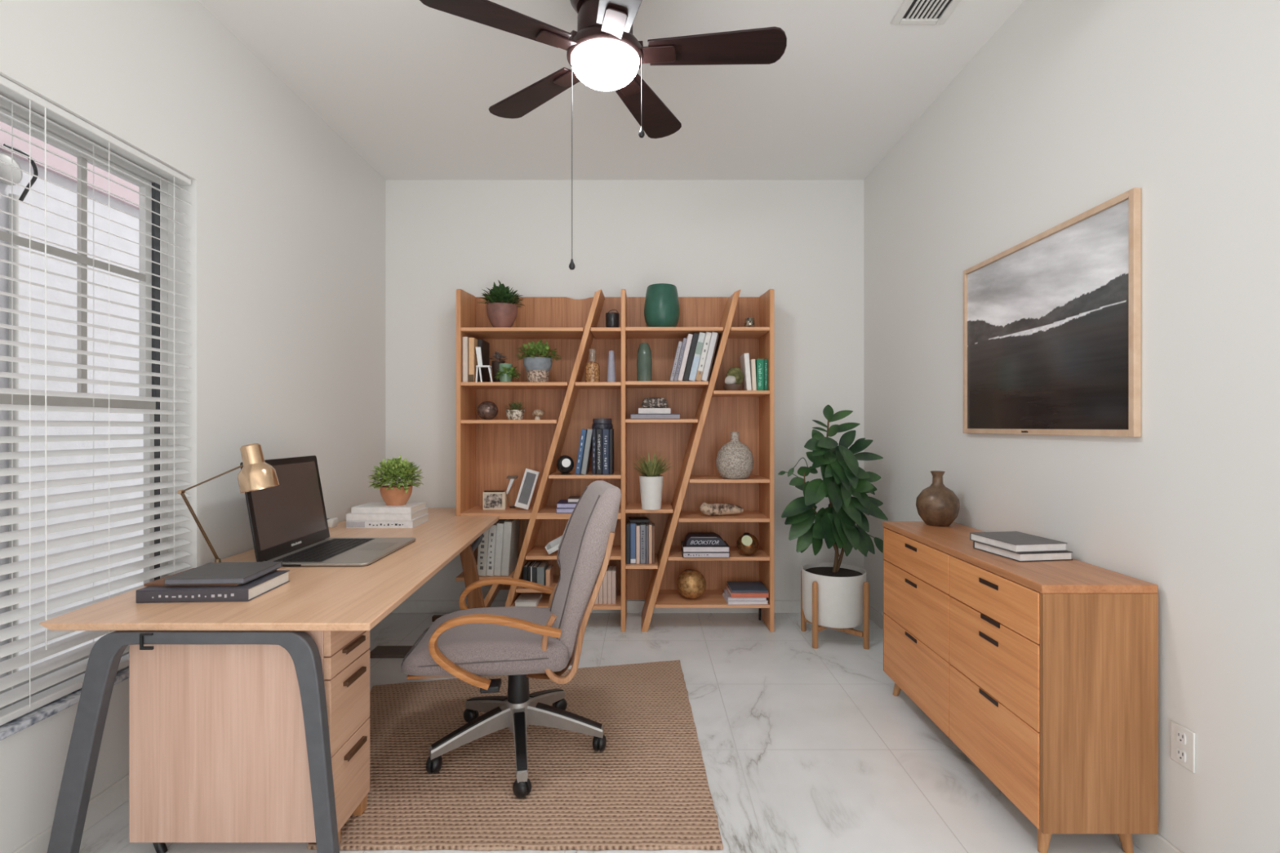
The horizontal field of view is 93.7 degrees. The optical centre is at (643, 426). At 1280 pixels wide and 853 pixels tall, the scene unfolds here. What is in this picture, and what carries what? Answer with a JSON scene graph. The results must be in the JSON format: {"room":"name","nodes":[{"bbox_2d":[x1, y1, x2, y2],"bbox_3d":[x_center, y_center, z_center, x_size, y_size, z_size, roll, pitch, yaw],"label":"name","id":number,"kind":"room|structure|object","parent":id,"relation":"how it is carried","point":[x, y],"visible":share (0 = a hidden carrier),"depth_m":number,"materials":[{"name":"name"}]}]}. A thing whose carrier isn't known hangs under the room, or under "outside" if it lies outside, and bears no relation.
{"room":"office","nodes":[
{"label":"office","id":0,"kind":"room"},
{"bbox_2d":[0,0,385,852],"bbox_3d":[-1.871,-0.210,1.330,0.160,3.000,5.660,0,0,0],"label":"wall","id":1,"kind":"structure","parent":0,"point":[286,222],"depth_m":2.59,"materials":[{"name":"paint"}]},
{"bbox_2d":[0,666,128,740],"bbox_3d":[-1.837,0.855,1.675,0.136,0.020,1.451,0,0,0],"label":"window sill","id":2,"kind":"structure","parent":1,"relation":"attached to","point":[33,717],"depth_m":1.78,"materials":[{"name":"stone"}]},
{"bbox_2d":[11,773,128,852],"bbox_3d":[-1.785,1.248,1.330,0.012,0.085,5.660,0,0,0],"label":"baseboard","id":3,"kind":"structure","parent":1,"relation":"attached to","point":[106,802],"depth_m":1.95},
{"bbox_2d":[0,93,167,710],"bbox_3d":[-1.924,-0.071,1.677,0.044,1.832,1.453,0,0,0],"label":"window","id":4,"kind":"structure","parent":1,"relation":"in","point":[19,113],"depth_m":2.29,"materials":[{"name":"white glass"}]},
{"bbox_2d":[0,75,191,725],"bbox_3d":[-1.823,-0.073,1.677,0.063,1.824,1.429,0,0,0],"label":"blind","id":5,"kind":"object","parent":4,"relation":"attached to","point":[9,713],"visible":0.79,"depth_m":1.91,"materials":[{"name":"plastic"}]},
{"bbox_2d":[0,143,38,675],"bbox_3d":[-3.059,0.021,2.909,0.078,2.738,0.178,0,0,0],"label":"conduit pipe","id":6,"kind":"object","parent":5,"relation":"hanging from","point":[5,170],"visible":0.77,"depth_m":2.92,"materials":[{"name":"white plastic"}]},
{"bbox_2d":[197,0,1023,179],"bbox_3d":[-0.133,-1.760,1.410,3.636,0.100,5.820,0,0,0],"label":"ceiling","id":7,"kind":"structure","parent":0,"point":[411,86],"depth_m":3.01,"materials":[{"name":"paint"}]},
{"bbox_2d":[419,0,786,270],"bbox_3d":[-0.102,-1.129,2.110,1.187,1.161,1.209,0,0,0],"label":"ceiling fan","id":8,"kind":"object","parent":7,"relation":"hanging from","point":[604,54],"visible":1,"depth_m":2.07,"materials":[{"name":"wood"}]},
{"bbox_2d":[890,0,961,24],"bbox_3d":[1.155,-1.705,2.390,0.225,0.010,0.300,0,0,0],"label":"ceiling vent","id":9,"kind":"object","parent":7,"relation":"in","point":[911,11],"visible":1,"depth_m":2.46,"materials":[{"name":"white plastic"}]},
{"bbox_2d":[79,613,1144,852],"bbox_3d":[-0.133,1.340,1.410,3.636,0.100,5.820,0,0,0],"label":"floor","id":10,"kind":"structure","parent":0,"point":[805,748],"depth_m":2.42,"materials":[{"name":"stone"}]},
{"bbox_2d":[128,631,369,852],"bbox_3d":[-1.212,0.941,1.893,0.608,0.707,0.255,0,0,0],"label":"drawer pedestal","id":11,"kind":"object","parent":10,"relation":"on","point":[218,753],"visible":0.79,"depth_m":1.76,"materials":[{"name":"brown wood"}]},
{"bbox_2d":[38,507,499,852],"bbox_3d":[-1.284,0.925,2.920,1.004,0.730,2.440,0,0,0],"label":"desk","id":12,"kind":"object","parent":10,"relation":"on","point":[314,598],"visible":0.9,"depth_m":1.74,"materials":[{"name":"brown wood"}]},
{"bbox_2d":[135,569,289,603],"bbox_3d":[-1.445,0.539,2.034,0.345,0.041,0.251,0,0,-3],"label":"book","id":13,"kind":"object","parent":12,"relation":"on","point":[246,592],"visible":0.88,"depth_m":1.92,"materials":[{"name":"paper"}]},
{"bbox_2d":[143,568,276,586],"bbox_3d":[-1.475,0.515,2.060,0.300,0.008,0.220,0,0,-1],"label":"book","id":14,"kind":"object","parent":13,"relation":"on","point":[160,582],"visible":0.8,"depth_m":1.95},
{"bbox_2d":[163,561,282,585],"bbox_3d":[-1.430,0.500,2.055,0.250,0.020,0.235,0,0,-4],"label":"book","id":15,"kind":"object","parent":14,"relation":"on","point":[211,573],"visible":1,"depth_m":2.01,"materials":[{"name":"paper"}]},
{"bbox_2d":[177,443,279,562],"bbox_3d":[-1.566,0.310,2.242,0.496,0.499,0.199,0,0,34],"label":"desk lamp","id":16,"kind":"object","parent":12,"relation":"on","point":[255,474],"visible":0.88,"depth_m":2.14,"materials":[{"name":"gold metal"}]},
{"bbox_2d":[240,455,416,566],"bbox_3d":[-1.361,0.350,2.671,0.503,0.418,0.565,0,0,-1],"label":"laptop","id":17,"kind":"object","parent":12,"relation":"on","point":[288,521],"visible":0.89,"depth_m":2.64,"materials":[{"name":"silver metal"}]},
{"bbox_2d":[346,513,429,528],"bbox_3d":[-1.460,0.540,3.439,0.362,0.040,0.272,0,0,-1],"label":"book","id":18,"kind":"object","parent":12,"relation":"on","point":[349,524],"visible":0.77,"depth_m":3.31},
{"bbox_2d":[346,507,427,520],"bbox_3d":[-1.462,0.501,3.440,0.358,0.038,0.270,0,0,0],"label":"book","id":19,"kind":"object","parent":18,"relation":"on","point":[349,517],"visible":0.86,"depth_m":3.31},
{"bbox_2d":[351,502,426,514],"bbox_3d":[-1.447,0.463,3.420,0.330,0.036,0.230,0,0,1],"label":"book","id":20,"kind":"object","parent":19,"relation":"on","point":[409,508],"visible":0.97,"depth_m":3.31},
{"bbox_2d":[366,454,423,506],"bbox_3d":[-1.409,0.303,3.413,0.308,0.283,0.285,0,0,0],"label":"potted plant","id":21,"kind":"object","parent":20,"relation":"on","point":[399,493],"visible":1,"depth_m":3.37,"materials":[{"name":"green plant"}]},
{"bbox_2d":[306,659,723,850],"bbox_3d":[-0.548,1.284,2.556,1.581,0.012,1.468,0,0,0],"label":"braided rug","id":22,"kind":"object","parent":10,"relation":"on","point":[648,788],"visible":0.7,"depth_m":2.21,"materials":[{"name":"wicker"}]},
{"bbox_2d":[400,480,621,798],"bbox_3d":[-0.497,0.754,2.373,0.795,1.046,0.666,0,0,-6],"label":"office chair","id":23,"kind":"object","parent":22,"relation":"on","point":[521,643],"visible":1,"depth_m":2.21,"materials":[{"name":"grey fabric"}]},
{"bbox_2d":[431,288,774,631],"bbox_3d":[-0.291,0.201,3.947,2.218,2.178,0.365,0,0,0],"label":"bookcase","id":24,"kind":"object","parent":10,"relation":"on","point":[488,451],"visible":0.8,"depth_m":4.12,"materials":[{"name":"brown wood"}]},
{"bbox_2d":[462,337,468,382],"bbox_3d":[-1.130,-0.423,3.890,0.031,0.287,0.200,0,0,0],"label":"book","id":25,"kind":"object","parent":24,"relation":"on","point":[465,340],"visible":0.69,"depth_m":3.79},
{"bbox_2d":[468,337,478,382],"bbox_3d":[-1.091,-0.421,3.885,0.034,0.282,0.191,0,0,0],"label":"book","id":26,"kind":"object","parent":24,"relation":"on","point":[473,342],"visible":0.74,"depth_m":3.79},
{"bbox_2d":[476,528,488,576],"bbox_3d":[-1.022,0.790,3.929,0.078,0.315,0.262,0,0,0],"label":"book","id":27,"kind":"object","parent":24,"relation":"on","point":[483,546],"visible":0.38,"depth_m":3.80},
{"bbox_2d":[478,339,488,382],"bbox_3d":[-1.055,-0.421,3.950,0.026,0.282,0.180,0,0,0],"label":"book","id":28,"kind":"object","parent":24,"relation":"on","point":[484,345],"visible":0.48,"depth_m":3.92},
{"bbox_2d":[475,346,493,382],"bbox_3d":[-1.010,-0.391,3.812,0.108,0.222,0.056,0,0,0],"label":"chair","id":29,"kind":"object","parent":24,"relation":"on","point":[478,351],"visible":0.97,"depth_m":3.79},
{"bbox_2d":[476,400,497,419],"bbox_3d":[-1.001,-0.103,3.840,0.133,0.122,0.129,0,0,0],"label":"orb","id":30,"kind":"object","parent":24,"relation":"on","point":[486,410],"visible":0.91,"depth_m":3.79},
{"bbox_2d":[486,519,502,576],"bbox_3d":[-0.967,0.785,3.929,0.064,0.324,0.262,0,0,0],"label":"book","id":31,"kind":"object","parent":24,"relation":"on","point":[492,530],"visible":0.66,"depth_m":3.80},
{"bbox_2d":[483,490,506,510],"bbox_3d":[-0.977,0.482,3.929,0.147,0.124,0.041,0,0,0],"label":"photo frame","id":32,"kind":"object","parent":24,"relation":"on","point":[492,500],"visible":1,"depth_m":3.91,"materials":[{"name":"paper"}]},
{"bbox_2d":[488,351,506,382],"bbox_3d":[-0.961,-0.389,3.961,0.114,0.218,0.116,0,0,12],"label":"flower pot","id":33,"kind":"object","parent":24,"relation":"on","point":[495,363],"visible":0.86,"depth_m":3.93,"materials":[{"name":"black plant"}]},
{"bbox_2d":[493,519,506,576],"bbox_3d":[-0.921,0.780,3.930,0.064,0.335,0.260,0,0,0],"label":"book","id":34,"kind":"object","parent":24,"relation":"on","point":[500,526],"visible":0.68,"depth_m":3.80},
{"bbox_2d":[476,280,524,327],"bbox_3d":[-0.913,-0.773,3.836,0.299,0.302,0.309,0,0,0],"label":"potted plant","id":35,"kind":"object","parent":24,"relation":"on","point":[500,313],"visible":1,"depth_m":3.78,"materials":[{"name":"green plant"}]},
{"bbox_2d":[498,363,512,382],"bbox_3d":[-0.880,-0.339,3.820,0.085,0.118,0.085,0,0,0],"label":"pot","id":36,"kind":"object","parent":24,"relation":"on","point":[504,376],"depth_m":3.78,"materials":[{"name":"green glass"}]},
{"bbox_2d":[495,363,520,382],"bbox_3d":[-0.867,-0.339,3.813,0.169,0.118,0.145,0,0,0],"label":"succulent","id":37,"kind":"object","parent":24,"relation":"on","point":[506,371],"visible":0.98,"depth_m":3.78,"materials":[{"name":"green plant"}]},
{"bbox_2d":[501,519,519,576],"bbox_3d":[-0.872,0.775,3.930,0.069,0.345,0.260,0,0,0],"label":"book","id":38,"kind":"object","parent":24,"relation":"on","point":[511,526],"visible":0.83,"depth_m":3.81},
{"bbox_2d":[503,400,526,419],"bbox_3d":[-0.817,-0.110,3.844,0.150,0.135,0.135,0,0,-39],"label":"planter","id":39,"kind":"object","parent":24,"relation":"on","point":[516,414],"visible":0.99,"depth_m":3.80,"materials":[{"name":"white ceramic"}]},
{"bbox_2d":[514,468,539,510],"bbox_3d":[-0.765,0.409,3.926,0.155,0.268,0.053,0,0,0],"label":"photo frame","id":40,"kind":"object","parent":24,"relation":"on","point":[530,478],"visible":1,"depth_m":3.92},
{"bbox_2d":[518,471,536,504],"bbox_3d":[-0.763,0.404,3.925,0.063,0.204,0.005,15,-8,0],"label":"photo","id":41,"kind":"object","parent":40,"relation":"attached to","point":[529,481],"depth_m":3.92},
{"bbox_2d":[514,593,542,606],"bbox_3d":[-0.742,1.115,3.860,0.138,0.028,0.200,0,0,0],"label":"book","id":42,"kind":"object","parent":24,"relation":"on","point":[524,599],"visible":0.99,"depth_m":3.82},
{"bbox_2d":[516,339,560,382],"bbox_3d":[-0.673,-0.419,3.837,0.290,0.278,0.260,0,0,0],"label":"potted plant","id":43,"kind":"object","parent":24,"relation":"on","point":[538,368],"visible":1,"depth_m":3.78,"materials":[{"name":"green plant"}]},
{"bbox_2d":[537,562,548,585],"bbox_3d":[-0.655,0.957,3.880,0.046,0.128,0.160,0,0,0],"label":"book","id":44,"kind":"object","parent":24,"relation":"on","point":[541,568],"visible":0.66,"depth_m":3.80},
{"bbox_2d":[546,564,553,586],"bbox_3d":[-0.609,0.965,3.880,0.026,0.113,0.160,0,0,0],"label":"book","id":45,"kind":"object","parent":24,"relation":"on","point":[549,571],"visible":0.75,"depth_m":3.83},
{"bbox_2d":[545,535,562,554],"bbox_3d":[-0.535,0.741,3.840,0.177,0.128,0.140,0,0,0],"label":"tray","id":46,"kind":"object","parent":24,"relation":"on","point":[551,547],"visible":0.43,"depth_m":3.87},
{"bbox_2d":[555,507,573,513],"bbox_3d":[-0.451,0.529,3.860,0.205,0.031,0.190,0,0,0],"label":"book","id":47,"kind":"object","parent":24,"relation":"on","point":[558,510],"visible":0.32,"depth_m":3.77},
{"bbox_2d":[556,499,577,508],"bbox_3d":[-0.451,0.498,3.860,0.200,0.031,0.190,0,0,0],"label":"book","id":48,"kind":"object","parent":47,"relation":"on","point":[562,504],"visible":0.48,"depth_m":3.77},
{"bbox_2d":[556,455,573,475],"bbox_3d":[-0.502,0.244,3.817,0.112,0.123,0.108,0,0,0],"label":"clock","id":49,"kind":"object","parent":24,"relation":"on","point":[565,464],"visible":1,"depth_m":3.79,"materials":[{"name":"black metal"}]},
{"bbox_2d":[574,428,587,474],"bbox_3d":[-0.401,0.160,3.889,0.073,0.290,0.182,0,0,0],"label":"book","id":50,"kind":"object","parent":24,"relation":"on","point":[584,432],"visible":0.87,"depth_m":3.80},
{"bbox_2d":[581,428,592,474],"bbox_3d":[-0.363,0.160,3.890,0.074,0.290,0.180,0,0,0],"label":"book","id":51,"kind":"object","parent":24,"relation":"on","point":[588,443],"visible":0.91,"depth_m":3.80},
{"bbox_2d":[585,348,599,382],"bbox_3d":[-0.328,-0.385,3.820,0.092,0.211,0.092,0,0,0],"label":"bottle","id":52,"kind":"object","parent":24,"relation":"on","point":[592,368],"visible":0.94,"depth_m":3.79,"materials":[{"name":"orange glass"}]},
{"bbox_2d":[592,429,595,475],"bbox_3d":[-0.316,0.161,3.889,0.022,0.289,0.182,0,0,0],"label":"book","id":53,"kind":"object","parent":24,"relation":"on","point":[593,430],"visible":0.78,"depth_m":3.80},
{"bbox_2d":[595,429,602,475],"bbox_3d":[-0.284,0.161,3.889,0.037,0.289,0.182,0,0,0],"label":"book","id":54,"kind":"object","parent":24,"relation":"on","point":[598,432],"visible":0.84,"depth_m":3.80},
{"bbox_2d":[591,417,613,429],"bbox_3d":[-0.269,-0.019,3.870,0.136,0.069,0.136,0,0,0],"label":"jar","id":55,"kind":"object","parent":54,"relation":"on","point":[601,423],"visible":1,"depth_m":3.81,"materials":[{"name":"ceramic"}]},
{"bbox_2d":[602,429,608,475],"bbox_3d":[-0.243,0.161,3.889,0.041,0.289,0.182,0,0,0],"label":"book","id":56,"kind":"object","parent":24,"relation":"on","point":[605,432],"visible":0.84,"depth_m":3.80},
{"bbox_2d":[603,564,608,604],"bbox_3d":[-0.247,1.024,3.895,0.026,0.210,0.170,0,0,0],"label":"book","id":57,"kind":"object","parent":24,"relation":"on","point":[605,580],"visible":0.61,"depth_m":3.81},
{"bbox_2d":[607,564,613,604],"bbox_3d":[-0.219,1.024,3.895,0.026,0.210,0.170,0,0,0],"label":"book","id":58,"kind":"object","parent":24,"relation":"on","point":[610,568],"visible":0.88,"depth_m":3.81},
{"bbox_2d":[606,351,616,382],"bbox_3d":[-0.207,-0.380,3.820,0.058,0.201,0.058,0,0,0],"label":"bud vase","id":59,"kind":"object","parent":24,"relation":"on","point":[611,368],"visible":0.89,"depth_m":3.80,"materials":[{"name":"purple ceramic"}]},
{"bbox_2d":[608,428,613,475],"bbox_3d":[-0.210,0.161,3.890,0.020,0.289,0.180,0,0,0],"label":"book","id":60,"kind":"object","parent":24,"relation":"on","point":[611,431],"visible":0.92,"depth_m":3.80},
{"bbox_2d":[605,309,619,327],"bbox_3d":[-0.202,-0.685,3.840,0.090,0.124,0.088,0,0,0],"label":"glass jar","id":61,"kind":"object","parent":24,"relation":"on","point":[611,318],"visible":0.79,"depth_m":3.80,"materials":[{"name":"black glass"}]},
{"bbox_2d":[611,564,617,604],"bbox_3d":[-0.193,1.024,3.895,0.026,0.210,0.170,0,0,0],"label":"book","id":62,"kind":"object","parent":24,"relation":"on","point":[614,572],"visible":1,"depth_m":3.81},
{"bbox_2d":[626,520,630,564],"bbox_3d":[-0.099,0.750,3.895,0.025,0.246,0.170,0,0,0],"label":"book","id":63,"kind":"object","parent":24,"relation":"on","point":[628,526],"visible":0.84,"depth_m":3.81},
{"bbox_2d":[630,523,635,564],"bbox_3d":[-0.069,0.745,3.895,0.034,0.256,0.171,0,0,0],"label":"book","id":64,"kind":"object","parent":24,"relation":"on","point":[633,526],"visible":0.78,"depth_m":3.81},
{"bbox_2d":[635,522,639,564],"bbox_3d":[-0.038,0.752,3.895,0.022,0.241,0.170,0,0,0],"label":"book","id":65,"kind":"object","parent":24,"relation":"on","point":[637,526],"visible":0.89,"depth_m":3.81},
{"bbox_2d":[640,522,645,564],"bbox_3d":[-0.007,0.750,3.894,0.034,0.246,0.172,0,0,0],"label":"book","id":66,"kind":"object","parent":24,"relation":"on","point":[642,525],"visible":0.93,"depth_m":3.81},
{"bbox_2d":[636,342,652,381],"bbox_3d":[0.003,-0.409,3.840,0.098,0.248,0.098,0,0,0],"label":"glass vase","id":67,"kind":"object","parent":24,"relation":"on","point":[644,361],"visible":0.94,"depth_m":3.80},
{"bbox_2d":[648,521,652,564],"bbox_3d":[0.041,0.750,3.895,0.020,0.246,0.170,0,0,0],"label":"book","id":68,"kind":"object","parent":24,"relation":"on","point":[650,522],"visible":0.93,"depth_m":3.81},
{"bbox_2d":[631,451,674,510],"bbox_3d":[0.055,0.334,3.802,0.287,0.375,0.266,0,0,0],"label":"potted grass","id":69,"kind":"object","parent":24,"relation":"on","point":[651,480],"depth_m":3.76,"materials":[{"name":"white ceramic"}]},
{"bbox_2d":[630,413,680,418],"bbox_3d":[0.072,-0.063,3.880,0.317,0.033,0.200,0,0,0],"label":"book","id":70,"kind":"object","parent":24,"relation":"on","point":[633,415],"visible":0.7,"depth_m":3.78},
{"bbox_2d":[638,408,671,413],"bbox_3d":[0.067,-0.098,3.880,0.205,0.036,0.170,0,0,0],"label":"book","id":71,"kind":"object","parent":70,"relation":"on","point":[641,411],"visible":0.83,"depth_m":3.79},
{"bbox_2d":[640,397,668,408],"bbox_3d":[0.069,-0.151,3.880,0.177,0.068,0.100,0,0,0],"label":"patterned box","id":72,"kind":"object","parent":71,"relation":"on","point":[647,402],"visible":0.92,"depth_m":3.83,"materials":[{"name":"stone"}]},
{"bbox_2d":[644,283,679,327],"bbox_3d":[0.115,-0.763,3.870,0.233,0.276,0.233,0,0,0],"label":"glass vase","id":73,"kind":"object","parent":24,"relation":"on","point":[661,306],"visible":0.85,"depth_m":3.78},
{"bbox_2d":[669,341,682,381],"bbox_3d":[0.204,-0.414,3.894,0.079,0.255,0.192,0,0,0],"label":"book","id":74,"kind":"object","parent":24,"relation":"on","point":[679,344],"visible":0.91,"depth_m":3.80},
{"bbox_2d":[673,337,686,381],"bbox_3d":[0.231,-0.424,3.894,0.083,0.276,0.192,0,0,0],"label":"book","id":75,"kind":"object","parent":24,"relation":"on","point":[684,340],"visible":0.85,"depth_m":3.80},
{"bbox_2d":[677,333,693,381],"bbox_3d":[0.262,-0.437,3.895,0.096,0.303,0.190,0,0,0],"label":"book","id":76,"kind":"object","parent":24,"relation":"on","point":[689,338],"visible":0.8,"depth_m":3.80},
{"bbox_2d":[682,333,698,381],"bbox_3d":[0.297,-0.441,3.895,0.103,0.309,0.190,0,0,0],"label":"book","id":77,"kind":"object","parent":24,"relation":"on","point":[695,337],"visible":0.77,"depth_m":3.80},
{"bbox_2d":[676,568,706,598],"bbox_3d":[0.310,1.022,3.905,0.191,0.188,0.187,0,0,0],"label":"sphere","id":78,"kind":"object","parent":24,"relation":"on","point":[691,584],"visible":1,"depth_m":3.84,"materials":[{"name":"gold metal"}]},
{"bbox_2d":[688,332,706,381],"bbox_3d":[0.337,-0.442,3.895,0.108,0.313,0.191,0,0,0],"label":"book","id":79,"kind":"object","parent":24,"relation":"on","point":[700,344],"visible":0.8,"depth_m":3.80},
{"bbox_2d":[694,331,711,381],"bbox_3d":[0.378,-0.443,3.894,0.104,0.314,0.192,0,0,0],"label":"book","id":80,"kind":"object","parent":24,"relation":"on","point":[708,335],"visible":0.77,"depth_m":3.80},
{"bbox_2d":[680,546,729,557],"bbox_3d":[0.389,0.803,3.840,0.292,0.034,0.190,0,0,0],"label":"book","id":81,"kind":"object","parent":24,"relation":"on","point":[684,554],"visible":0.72,"depth_m":3.75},
{"bbox_2d":[680,540,729,552],"bbox_3d":[0.389,0.768,3.840,0.292,0.037,0.190,0,0,0],"label":"book","id":82,"kind":"object","parent":81,"relation":"on","point":[685,548],"visible":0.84,"depth_m":3.75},
{"bbox_2d":[684,532,727,546],"bbox_3d":[0.392,0.720,3.834,0.260,0.059,0.151,0,0,0],"label":"book","id":83,"kind":"object","parent":82,"relation":"on","point":[691,539],"visible":1,"depth_m":3.76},
{"bbox_2d":[700,332,717,381],"bbox_3d":[0.415,-0.443,3.895,0.104,0.314,0.190,0,0,0],"label":"book","id":84,"kind":"object","parent":24,"relation":"on","point":[713,336],"visible":0.77,"depth_m":3.80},
{"bbox_2d":[699,502,743,515],"bbox_3d":[0.498,0.532,3.883,0.285,0.088,0.082,0,0,-6],"label":"driftwood","id":85,"kind":"object","parent":24,"relation":"on","point":[710,509],"visible":1,"depth_m":3.85,"materials":[{"name":"wood"}]},
{"bbox_2d":[723,366,743,390],"bbox_3d":[0.568,-0.305,3.840,0.122,0.156,0.122,0,0,32],"label":"moss bowl","id":86,"kind":"object","parent":24,"relation":"on","point":[734,378],"visible":0.95,"depth_m":3.81,"materials":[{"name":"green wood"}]},
{"bbox_2d":[715,431,753,479],"bbox_3d":[0.581,0.184,3.840,0.240,0.297,0.240,0,0,0],"label":"vase","id":87,"kind":"object","parent":24,"relation":"on","point":[735,460],"visible":1,"depth_m":3.75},
{"bbox_2d":[722,592,768,604],"bbox_3d":[0.651,1.108,3.870,0.256,0.022,0.200,0,0,-2],"label":"book","id":88,"kind":"object","parent":24,"relation":"on","point":[729,602],"visible":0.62,"depth_m":3.77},
{"bbox_2d":[724,588,766,600],"bbox_3d":[0.651,1.086,3.870,0.246,0.022,0.200,0,0,1],"label":"book","id":89,"kind":"object","parent":88,"relation":"on","point":[726,593],"visible":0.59,"depth_m":3.77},
{"bbox_2d":[725,583,768,597],"bbox_3d":[0.663,1.058,3.870,0.236,0.032,0.210,0,0,-1],"label":"book","id":90,"kind":"object","parent":89,"relation":"on","point":[731,594],"visible":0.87,"depth_m":3.77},
{"bbox_2d":[726,581,768,592],"bbox_3d":[0.663,1.034,3.870,0.230,0.015,0.220,0,0,0],"label":"book","id":91,"kind":"object","parent":90,"relation":"on","point":[734,586],"visible":1,"depth_m":3.83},
{"bbox_2d":[739,353,751,390],"bbox_3d":[0.660,-0.347,3.895,0.049,0.240,0.170,0,0,0],"label":"book","id":92,"kind":"object","parent":24,"relation":"on","point":[744,358],"visible":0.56,"depth_m":3.81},
{"bbox_2d":[736,532,759,555],"bbox_3d":[0.660,0.747,3.816,0.143,0.146,0.145,0,0,0],"label":"clock","id":93,"kind":"object","parent":24,"relation":"on","point":[747,544],"visible":1,"depth_m":3.77,"materials":[{"name":"gold plastic"}]},
{"bbox_2d":[749,359,756,390],"bbox_3d":[0.698,-0.327,3.890,0.034,0.200,0.160,0,0,0],"label":"book","id":94,"kind":"object","parent":24,"relation":"on","point":[753,367],"visible":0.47,"depth_m":3.81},
{"bbox_2d":[755,359,764,390],"bbox_3d":[0.739,-0.328,3.894,0.045,0.202,0.172,0,0,0],"label":"book","id":95,"kind":"object","parent":24,"relation":"on","point":[759,363],"visible":0.7,"depth_m":3.81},
{"bbox_2d":[764,359,768,390],"bbox_3d":[0.775,-0.328,3.894,0.024,0.202,0.172,0,0,0],"label":"book","id":96,"kind":"object","parent":24,"relation":"on","point":[766,361],"visible":0.59,"depth_m":3.81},
{"bbox_2d":[800,570,869,648],"bbox_3d":[1.150,1.097,3.640,0.338,0.385,0.337,0,0,0],"label":"plant stand","id":97,"kind":"object","parent":10,"relation":"on","point":[864,633],"visible":0.7,"depth_m":3.48,"materials":[{"name":"brown wood"}]},
{"bbox_2d":[777,404,888,628],"bbox_3d":[1.118,0.521,3.605,0.616,1.306,0.409,0,0,-27],"label":"rubber plant","id":98,"kind":"object","parent":97,"relation":"on","point":[840,586],"visible":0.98,"depth_m":3.54,"materials":[{"name":"green plant"}]},
{"bbox_2d":[882,521,1158,852],"bbox_3d":[1.335,0.879,2.348,0.345,0.829,1.179,0,0,0],"label":"dresser","id":99,"kind":"object","parent":10,"relation":"on","point":[1044,674],"visible":0.99,"depth_m":1.81,"materials":[{"name":"brown wood"}]},
{"bbox_2d":[915,471,959,526],"bbox_3d":[1.385,0.338,2.830,0.189,0.253,0.189,0,0,0],"label":"bronze vase","id":100,"kind":"object","parent":99,"relation":"on","point":[936,504],"visible":1,"depth_m":2.77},
{"bbox_2d":[973,541,1072,561],"bbox_3d":[1.372,0.450,2.185,0.205,0.029,0.235,0,0,-8],"label":"book","id":101,"kind":"object","parent":99,"relation":"on","point":[1058,555],"visible":0.59,"depth_m":2.08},
{"bbox_2d":[969,531,1067,552],"bbox_3d":[1.362,0.420,2.195,0.200,0.029,0.235,0,0,-8],"label":"book","id":102,"kind":"object","parent":101,"relation":"on","point":[1013,541],"visible":1,"depth_m":2.13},
{"bbox_2d":[385,179,863,600],"bbox_3d":[-0.133,-0.210,4.240,3.636,3.000,0.160,0,0,0],"label":"wall","id":103,"kind":"structure","parent":0,"point":[802,240],"depth_m":4.16,"materials":[{"name":"paint"}]},
{"bbox_2d":[390,600,800,613],"bbox_3d":[-0.133,1.248,4.154,3.292,0.085,0.012,0,0,0],"label":"baseboard","id":104,"kind":"structure","parent":103,"relation":"attached to","point":[406,606],"depth_m":4.15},
{"bbox_2d":[639,475,663,510],"bbox_3d":[0.046,0.417,3.810,0.154,0.208,0.154,0,0,0],"label":"pot","id":105,"kind":"object","parent":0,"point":[651,486],"depth_m":3.75,"materials":[{"name":"white ceramic"}]},
{"bbox_2d":[863,0,1279,852],"bbox_3d":[1.605,-0.210,1.330,0.160,3.000,5.660,0,0,0],"label":"wall","id":106,"kind":"structure","parent":0,"point":[1070,107],"depth_m":1.81,"materials":[{"name":"paint"}]},
{"bbox_2d":[869,604,1182,852],"bbox_3d":[1.519,1.248,1.330,0.012,0.085,5.660,0,0,0],"label":"baseboard","id":107,"kind":"structure","parent":106,"relation":"attached to","point":[1148,843],"depth_m":1.80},
{"bbox_2d":[963,187,1141,436],"bbox_3d":[1.512,-0.350,2.332,0.024,0.764,0.988,0,0,0],"label":"framed picture","id":108,"kind":"object","parent":106,"relation":"attached to","point":[1052,319],"visible":1,"depth_m":2.17,"materials":[{"name":"paper"}]},
{"bbox_2d":[1170,720,1195,773],"bbox_3d":[1.520,0.903,1.695,0.009,0.112,0.076,0,0,0],"label":"wall outlet","id":109,"kind":"object","parent":106,"relation":"attached to","point":[1183,740],"visible":1,"depth_m":1.69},
{"bbox_2d":[1176,747,1186,762],"bbox_3d":[1.518,0.928,1.695,0.003,0.031,0.026,0,0,0],"label":"receptacle","id":110,"kind":"object","parent":109,"relation":"attached to","point":[1180,752],"depth_m":1.69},
{"bbox_2d":[1176,730,1186,744],"bbox_3d":[1.518,0.878,1.695,0.003,0.031,0.026,0,0,0],"label":"receptacle","id":111,"kind":"object","parent":109,"relation":"attached to","point":[1180,735],"depth_m":1.69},
{"label":"outside","id":112,"kind":"structure","parent":0,"visible":0},
{"bbox_2d":[0,150,143,678],"bbox_3d":[-3.200,0.130,2.500,0.200,2.920,11.000,0,0,0],"label":"wall","id":113,"kind":"structure","parent":112,"point":[37,199],"depth_m":3.23,"materials":[{"name":"paint"}]},
{"bbox_2d":[0,121,138,209],"bbox_3d":[-3.185,-2.120,2.500,0.230,1.580,11.000,0,0,0],"label":"trim","id":114,"kind":"structure","parent":113,"relation":"on","point":[37,153],"depth_m":3.17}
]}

